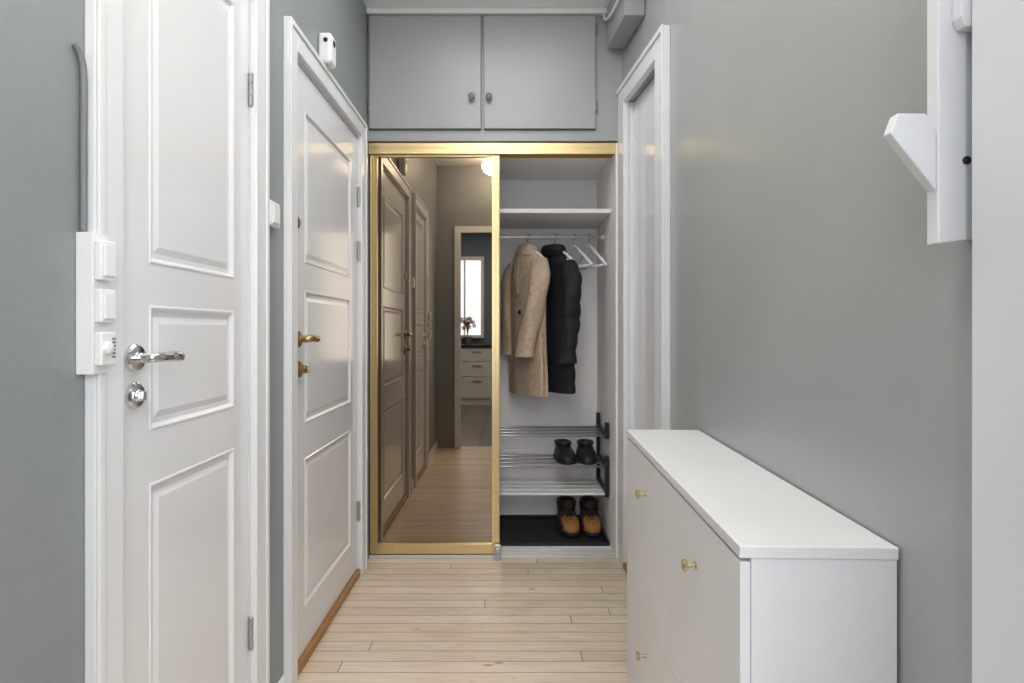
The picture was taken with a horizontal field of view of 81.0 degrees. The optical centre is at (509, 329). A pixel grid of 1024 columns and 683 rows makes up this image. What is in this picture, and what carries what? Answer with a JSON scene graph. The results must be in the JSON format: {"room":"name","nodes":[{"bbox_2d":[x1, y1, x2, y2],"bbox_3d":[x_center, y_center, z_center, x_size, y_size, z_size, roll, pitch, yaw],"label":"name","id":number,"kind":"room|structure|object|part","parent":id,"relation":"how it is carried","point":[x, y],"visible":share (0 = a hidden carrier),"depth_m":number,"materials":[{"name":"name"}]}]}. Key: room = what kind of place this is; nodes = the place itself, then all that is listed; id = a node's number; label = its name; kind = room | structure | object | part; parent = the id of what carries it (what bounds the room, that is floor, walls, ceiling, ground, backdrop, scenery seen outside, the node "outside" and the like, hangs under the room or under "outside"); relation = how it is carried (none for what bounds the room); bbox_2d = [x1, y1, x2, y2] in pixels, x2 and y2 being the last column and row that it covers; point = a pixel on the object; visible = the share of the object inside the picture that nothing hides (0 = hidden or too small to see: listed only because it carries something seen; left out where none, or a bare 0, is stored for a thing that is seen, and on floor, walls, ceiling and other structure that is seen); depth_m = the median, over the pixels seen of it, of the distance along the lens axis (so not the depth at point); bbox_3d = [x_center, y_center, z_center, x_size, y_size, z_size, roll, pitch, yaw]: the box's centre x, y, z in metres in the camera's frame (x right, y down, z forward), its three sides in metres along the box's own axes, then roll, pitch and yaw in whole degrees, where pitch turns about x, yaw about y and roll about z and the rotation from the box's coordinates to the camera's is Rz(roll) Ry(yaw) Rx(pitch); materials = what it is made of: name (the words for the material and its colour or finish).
{"room":"apartment entrance hallway","nodes":[
{"label":"apartment entrance hallway","id":0,"kind":"room"},
{"bbox_2d":[0,0,370,682],"bbox_3d":[-0.750,-0.220,1.905,0.100,2.700,3.510,0,0,0],"label":"wall","id":1,"kind":"structure","parent":0,"point":[42,395],"depth_m":0.91,"materials":[{"name":"grey paint"}]},
{"bbox_2d":[72,43,87,231],"bbox_3d":[-0.695,-0.310,0.968,0.010,0.302,0.025,0,0,15],"label":"power cable","id":2,"kind":"object","parent":1,"relation":"attached to","point":[80,55],"visible":1,"depth_m":0.97,"materials":[{"name":"grey plastic"}]},
{"bbox_2d":[76,232,107,374],"bbox_3d":[-0.685,-0.043,0.985,0.028,0.230,0.038,0,0,0],"label":"mounting plate","id":3,"kind":"object","parent":1,"relation":"attached to","point":[86,283],"visible":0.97,"depth_m":0.97,"materials":[{"name":"white plastic"}]},
{"bbox_2d":[95,332,115,365],"bbox_3d":[-0.662,0.030,0.987,0.019,0.055,0.037,0,0,0],"label":"thermostat","id":4,"kind":"object","parent":3,"relation":"attached to","point":[105,342],"visible":1,"depth_m":0.97,"materials":[{"name":"white plastic"}]},
{"bbox_2d":[112,338,115,357],"bbox_3d":[-0.659,0.029,0.998,0.001,0.033,0.008,0,0,0],"label":"vent grille","id":5,"kind":"object","parent":4,"relation":"attached to","point":[113,339],"depth_m":1.00,"materials":[{"name":"grey plastic"}]},
{"bbox_2d":[95,289,115,322],"bbox_3d":[-0.664,-0.040,0.987,0.016,0.055,0.037,0,0,0],"label":"light switch","id":6,"kind":"object","parent":3,"relation":"attached to","point":[105,299],"visible":1,"depth_m":0.97,"materials":[{"name":"white plastic"}]},
{"bbox_2d":[95,240,115,281],"bbox_3d":[-0.664,-0.114,0.987,0.016,0.065,0.037,0,0,0],"label":"light switch","id":7,"kind":"object","parent":3,"relation":"attached to","point":[105,251],"visible":1,"depth_m":0.97,"materials":[{"name":"white plastic"}]},
{"bbox_2d":[85,0,269,682],"bbox_3d":[-0.687,0.072,1.335,0.026,2.115,0.700,0,0,0],"label":"trim","id":8,"kind":"structure","parent":1,"relation":"attached to","point":[104,19],"depth_m":1.04,"materials":[{"name":"white wood"}]},
{"bbox_2d":[124,0,253,682],"bbox_3d":[-0.695,0.106,1.351,0.086,1.996,0.534,0,0,0],"label":"door","id":9,"kind":"structure","parent":1,"relation":"in","point":[189,87],"depth_m":1.30,"materials":[{"name":"white paint"}]},
{"bbox_3d":[-0.672,0.052,1.158,0.040,0.023,0.099,0,0,0],"label":"lever","id":10,"kind":"part","parent":9,"relation":"part of","materials":[{"name":"silver metal"}]},
{"bbox_2d":[248,0,249,682],"bbox_3d":[-0.750,0.110,1.345,0.100,2.040,0.570,0,0,0],"label":"trim","id":11,"kind":"structure","parent":1,"relation":"attached to","point":[248,0],"depth_m":1.61,"materials":[{"name":"white wood"}]},
{"bbox_2d":[270,200,279,228],"bbox_3d":[-0.687,-0.335,1.740,0.024,0.074,0.070,0,0,0],"label":"light switch","id":12,"kind":"object","parent":1,"relation":"attached to","point":[274,207],"visible":0.78,"depth_m":1.73,"materials":[{"name":"white plastic"}]},
{"bbox_2d":[278,674,285,682],"bbox_3d":[-0.694,1.095,1.060,0.012,0.070,1.579,0,0,0],"label":"baseboard","id":13,"kind":"structure","parent":1,"relation":"attached to","point":[283,678],"depth_m":1.83,"materials":[{"name":"white wood"}]},
{"bbox_2d":[283,16,366,682],"bbox_3d":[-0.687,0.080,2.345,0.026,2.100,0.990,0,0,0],"label":"trim","id":14,"kind":"structure","parent":1,"relation":"attached to","point":[296,46],"depth_m":1.88,"materials":[{"name":"white wood"}]},
{"bbox_2d":[318,33,335,68],"bbox_3d":[-0.673,-1.030,2.213,0.054,0.110,0.074,0,0,0],"label":"sensor","id":15,"kind":"object","parent":1,"relation":"attached to","point":[326,42],"visible":0.9,"depth_m":2.18,"materials":[{"name":"white plastic"}]},
{"bbox_2d":[298,65,359,658],"bbox_3d":[-0.693,0.106,2.355,0.089,1.976,0.830,0,0,0],"label":"door","id":16,"kind":"structure","parent":1,"relation":"in","point":[328,198],"depth_m":2.29,"materials":[{"name":"white paint"}]},
{"bbox_3d":[-0.670,0.029,2.015,0.044,0.026,0.083,0,0,0],"label":"lever","id":17,"kind":"part","parent":16,"relation":"part of","materials":[{"name":"gold metal"}]},
{"bbox_2d":[298,569,359,675],"bbox_3d":[-0.734,1.113,2.352,0.092,0.031,0.824,0,0,0],"label":"threshold","id":18,"kind":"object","parent":1,"relation":"attached to","point":[323,627],"depth_m":2.26,"materials":[{"name":"brown wood"}]},
{"bbox_2d":[368,15,622,142],"bbox_3d":[-0.072,-1.249,3.248,1.253,0.638,0.704,0,0,0],"label":"upper cabinet","id":19,"kind":"object","parent":1,"relation":"attached to","point":[432,78],"visible":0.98,"depth_m":2.93,"materials":[{"name":"grey paint"}]},
{"bbox_3d":[-0.415,-1.262,2.941,0.546,0.553,0.020,0,0,0],"label":"door panel","id":20,"kind":"part","parent":19,"relation":"part of","materials":[{"name":"grey paint"}]},
{"bbox_3d":[-0.186,-1.133,2.913,0.034,0.034,0.035,0,0,0],"label":"knob","id":21,"kind":"part","parent":19,"relation":"part of","materials":[{"name":"grey metal"}]},
{"bbox_2d":[366,7,606,15],"bbox_3d":[-0.050,-1.556,2.930,1.300,0.027,0.030,0,0,0],"label":"trim","id":22,"kind":"structure","parent":19,"relation":"attached to","point":[482,11],"depth_m":2.92,"materials":[{"name":"grey wood"}]},
{"bbox_3d":[-0.103,-1.133,2.913,0.034,0.034,0.035,0,0,0],"label":"knob","id":23,"kind":"part","parent":19,"relation":"part of","materials":[{"name":"grey metal"}]},
{"bbox_3d":[0.145,-1.262,2.941,0.545,0.553,0.020,0,0,0],"label":"door panel","id":24,"kind":"part","parent":19,"relation":"part of","materials":[{"name":"grey paint"}]},
{"bbox_2d":[297,558,628,682],"bbox_3d":[0.000,1.155,1.905,1.600,0.050,3.510,0,0,0],"label":"floor","id":25,"kind":"structure","parent":0,"point":[403,620],"depth_m":2.29,"materials":[{"name":"brown wood"}]},
{"bbox_2d":[369,143,617,559],"bbox_3d":[-0.072,0.102,3.276,1.253,2.055,0.683,0,0,0],"label":"wardrobe","id":26,"kind":"object","parent":25,"relation":"on","point":[447,220],"visible":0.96,"depth_m":2.99,"materials":[{"name":"white laminate"}]},
{"bbox_2d":[378,157,491,542],"bbox_3d":[-0.375,0.101,2.995,0.570,1.922,0.010,0,0,0],"label":"mirror","id":27,"kind":"object","parent":26,"relation":"attached to","point":[435,213],"depth_m":2.99,"materials":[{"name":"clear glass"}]},
{"bbox_3d":[-0.373,0.110,2.989,0.642,2.004,0.034,0,0,0],"label":"frame","id":28,"kind":"part","parent":26,"relation":"part of","materials":[{"name":"gold metal"}]},
{"bbox_2d":[526,234,543,256],"bbox_3d":[0.100,-0.454,3.330,0.014,0.163,0.337,0,0,-30],"label":"clothes hanger","id":29,"kind":"object","parent":26,"relation":"hanging from","point":[536,252],"visible":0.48,"depth_m":3.24,"materials":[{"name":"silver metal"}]},
{"bbox_2d":[501,244,549,396],"bbox_3d":[0.084,-0.059,3.323,0.191,0.828,0.475,0,0,-14],"label":"coat","id":30,"kind":"object","parent":29,"relation":"hanging from","point":[525,281],"visible":0.99,"depth_m":3.23,"materials":[{"name":"fabric"}]},
{"bbox_3d":[-0.082,-0.515,3.330,1.205,0.024,0.024,0,0,0],"label":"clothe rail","id":31,"kind":"part","parent":26,"relation":"part of","materials":[{"name":"metal"}]},
{"bbox_2d":[500,412,608,497],"bbox_3d":[-0.051,0.677,3.303,1.134,0.405,0.345,0,0,0],"label":"shoe rack","id":32,"kind":"object","parent":26,"relation":"attached to","point":[596,486],"visible":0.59,"depth_m":3.24,"materials":[{"name":"grey steel"},{"name":"black metal"}]},
{"bbox_2d":[500,454,604,467],"bbox_3d":[-0.051,0.718,3.293,1.097,0.013,0.289,0,0,0],"label":"shelf","id":33,"kind":"object","parent":32,"relation":"attached to","point":[599,457],"depth_m":3.24,"materials":[{"name":"grey metal"}]},
{"bbox_2d":[500,426,604,436],"bbox_3d":[-0.051,0.555,3.293,1.097,0.013,0.289,0,0,0],"label":"shelf","id":34,"kind":"object","parent":32,"relation":"attached to","point":[599,431],"depth_m":3.24,"materials":[{"name":"grey metal"}]},
{"bbox_2d":[500,479,604,494],"bbox_3d":[-0.051,0.860,3.286,1.097,0.012,0.292,0,0,0],"label":"slatted shelf","id":35,"kind":"object","parent":32,"relation":"attached to","point":[507,486],"depth_m":3.25,"materials":[{"name":"white metal"}]},
{"bbox_2d":[553,439,576,464],"bbox_3d":[0.300,0.659,3.285,0.113,0.104,0.258,0,0,-6],"label":"shoe","id":36,"kind":"object","parent":32,"relation":"on","point":[564,454],"visible":1,"depth_m":3.23,"materials":[{"name":"black leather"}]},
{"bbox_2d":[575,439,596,464],"bbox_3d":[0.417,0.659,3.285,0.113,0.104,0.258,0,0,1],"label":"shoe","id":37,"kind":"object","parent":32,"relation":"on","point":[585,454],"visible":1,"depth_m":3.23,"materials":[{"name":"black leather"}]},
{"bbox_2d":[500,515,609,545],"bbox_3d":[0.007,1.107,3.330,1.015,0.021,0.460,0,0,0],"label":"tray","id":38,"kind":"object","parent":26,"relation":"on","point":[515,530],"visible":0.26,"depth_m":3.26,"materials":[{"name":"black plastic"}]},
{"bbox_2d":[556,496,580,537],"bbox_3d":[0.322,1.024,3.320,0.117,0.166,0.262,0,0,-6],"label":"boot","id":39,"kind":"object","parent":38,"relation":"on","point":[568,523],"visible":1,"depth_m":3.28,"materials":[{"name":"brown leather"}]},
{"bbox_2d":[579,496,601,537],"bbox_3d":[0.444,1.024,3.320,0.117,0.166,0.262,0,0,0],"label":"boot","id":40,"kind":"object","parent":38,"relation":"on","point":[590,521],"visible":0.98,"depth_m":3.28,"materials":[{"name":"brown leather"}]},
{"bbox_2d":[500,209,610,228],"bbox_3d":[-0.082,-0.616,3.349,1.205,0.022,0.497,0,0,0],"label":"shelf","id":41,"kind":"object","parent":26,"relation":"attached to","point":[509,218],"depth_m":3.25,"materials":[{"name":"white laminate"}]},
{"bbox_2d":[553,234,572,259],"bbox_3d":[0.252,-0.454,3.330,0.014,0.163,0.317,0,0,-30],"label":"clothes hanger","id":42,"kind":"object","parent":26,"relation":"hanging from","point":[564,252],"visible":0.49,"depth_m":3.23,"materials":[{"name":"silver metal"}]},
{"bbox_2d":[541,244,581,393],"bbox_3d":[0.243,-0.066,3.325,0.131,0.811,0.458,0,0,-27],"label":"puffer jacket","id":43,"kind":"object","parent":42,"relation":"hanging from","point":[563,308],"visible":0.67,"depth_m":3.20,"materials":[{"name":"black fabric"}]},
{"bbox_2d":[541,244,565,256],"bbox_3d":[0.240,-0.441,3.323,0.109,0.061,0.176,0,0,-32],"label":"collar","id":44,"kind":"object","parent":43,"relation":"attached to","point":[551,250],"depth_m":3.26,"materials":[{"name":"black fabric"}]},
{"bbox_2d":[566,234,593,267],"bbox_3d":[0.356,-0.436,3.330,0.016,0.199,0.389,0,0,-24],"label":"clothes hanger","id":45,"kind":"object","parent":26,"relation":"hanging from","point":[588,260],"visible":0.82,"depth_m":3.26,"materials":[{"name":"silver metal"}]},
{"bbox_2d":[577,234,606,270],"bbox_3d":[0.440,-0.436,3.330,0.016,0.199,0.389,0,0,-20],"label":"clothes hanger","id":46,"kind":"object","parent":26,"relation":"hanging from","point":[589,245],"visible":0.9,"depth_m":3.30,"materials":[{"name":"silver metal"}]},
{"bbox_2d":[626,430,897,682],"bbox_3d":[0.455,0.723,1.388,0.251,0.814,1.030,0,0,2],"label":"cabinet","id":47,"kind":"object","parent":25,"relation":"on","point":[736,573],"visible":1,"depth_m":0.98,"materials":[{"name":"white laminate"}]},
{"bbox_3d":[0.348,0.868,1.597,0.026,0.023,0.023,0,0,0],"label":"knob","id":48,"kind":"part","parent":47,"relation":"part of","materials":[{"name":"gold metal"}]},
{"bbox_3d":[0.348,0.437,1.597,0.026,0.023,0.023,0,0,0],"label":"knob","id":49,"kind":"part","parent":47,"relation":"part of","materials":[{"name":"gold metal"}]},
{"bbox_3d":[0.370,0.907,1.631,0.015,0.376,0.541,0,0,2],"label":"door panel","id":50,"kind":"part","parent":47,"relation":"part of","materials":[{"name":"white laminate"}]},
{"bbox_3d":[0.370,0.528,1.631,0.015,0.374,0.541,0,0,2],"label":"door panel","id":51,"kind":"part","parent":47,"relation":"part of","materials":[{"name":"white laminate"}]},
{"bbox_3d":[0.354,0.907,1.120,0.015,0.376,0.476,0,0,2],"label":"door panel","id":52,"kind":"part","parent":47,"relation":"part of","materials":[{"name":"white laminate"}]},
{"bbox_3d":[0.333,0.437,1.115,0.026,0.023,0.023,0,0,0],"label":"knob","id":53,"kind":"part","parent":47,"relation":"part of","materials":[{"name":"gold metal"}]},
{"bbox_3d":[0.354,0.528,1.120,0.031,0.374,0.476,0,0,0],"label":"door panel","id":54,"kind":"part","parent":47,"relation":"part of","materials":[{"name":"white laminate"}]},
{"bbox_2d":[363,0,609,7],"bbox_3d":[0.000,-1.595,1.905,1.600,0.050,3.510,0,0,0],"label":"ceiling","id":55,"kind":"structure","parent":0,"point":[368,3],"depth_m":2.88,"materials":[{"name":"paint"}]},
{"bbox_2d":[607,0,644,48],"bbox_3d":[0.527,-1.467,2.756,0.088,0.204,0.320,0,0,-5],"label":"duct","id":56,"kind":"object","parent":55,"relation":"attached to","point":[628,14],"visible":0.97,"depth_m":2.72,"materials":[{"name":"grey paint"}]},
{"bbox_2d":[603,0,619,20],"bbox_3d":[0.478,-1.489,2.732,0.086,0.090,0.351,0,0,-20],"label":"cable","id":57,"kind":"object","parent":56,"relation":"attached to","point":[605,18],"visible":1,"depth_m":2.75,"materials":[{"name":"white plastic"}]},
{"bbox_2d":[670,0,971,682],"bbox_3d":[0.672,-0.220,1.225,0.256,2.700,2.150,0,0,0],"label":"wall","id":58,"kind":"structure","parent":0,"point":[818,336],"depth_m":1.07,"materials":[{"name":"grey paint"}]},
{"bbox_2d":[623,562,626,572],"bbox_3d":[0.629,1.115,2.634,0.150,0.027,0.441,0,0,-5],"label":"trim","id":59,"kind":"structure","parent":58,"relation":"attached to","point":[624,563],"depth_m":2.81,"materials":[{"name":"brown wood"}]},
{"bbox_2d":[616,24,669,565],"bbox_3d":[0.628,-0.022,2.628,0.154,2.305,0.651,0,0,-5],"label":"door frame","id":60,"kind":"structure","parent":58,"relation":"attached to","point":[656,54],"depth_m":2.85,"materials":[{"name":"white wood"}]},
{"bbox_2d":[634,77,654,429],"bbox_3d":[0.631,0.007,2.634,0.038,2.185,0.459,0,0,-5],"label":"door","id":61,"kind":"structure","parent":58,"relation":"in","point":[644,106],"depth_m":2.70,"materials":[{"name":"white paint"}]},
{"bbox_2d":[623,0,669,101],"bbox_3d":[0.645,-1.330,2.631,0.120,0.480,0.653,0,0,-5],"label":"wall","id":62,"kind":"structure","parent":58,"relation":"in","point":[657,12],"depth_m":2.61,"materials":[{"name":"grey paint"}]},
{"bbox_2d":[883,0,971,244],"bbox_3d":[0.511,-0.487,0.724,0.103,0.766,0.036,0,0,0],"label":"coat rack","id":63,"kind":"object","parent":58,"relation":"attached to","point":[936,146],"visible":0.95,"depth_m":0.72,"materials":[{"name":"white wood"}]},
{"bbox_3d":[0.539,-0.487,0.732,0.048,0.766,0.020,0,0,0],"label":"post","id":64,"kind":"part","parent":63,"relation":"part of","materials":[{"name":"white wood"}]},
{"bbox_2d":[972,0,1023,682],"bbox_3d":[0.550,-0.220,0.612,0.021,2.700,0.184,0,0,0],"label":"trim","id":65,"kind":"structure","parent":58,"relation":"attached to","point":[997,25],"depth_m":0.66,"materials":[{"name":"white wood"}]}
]}

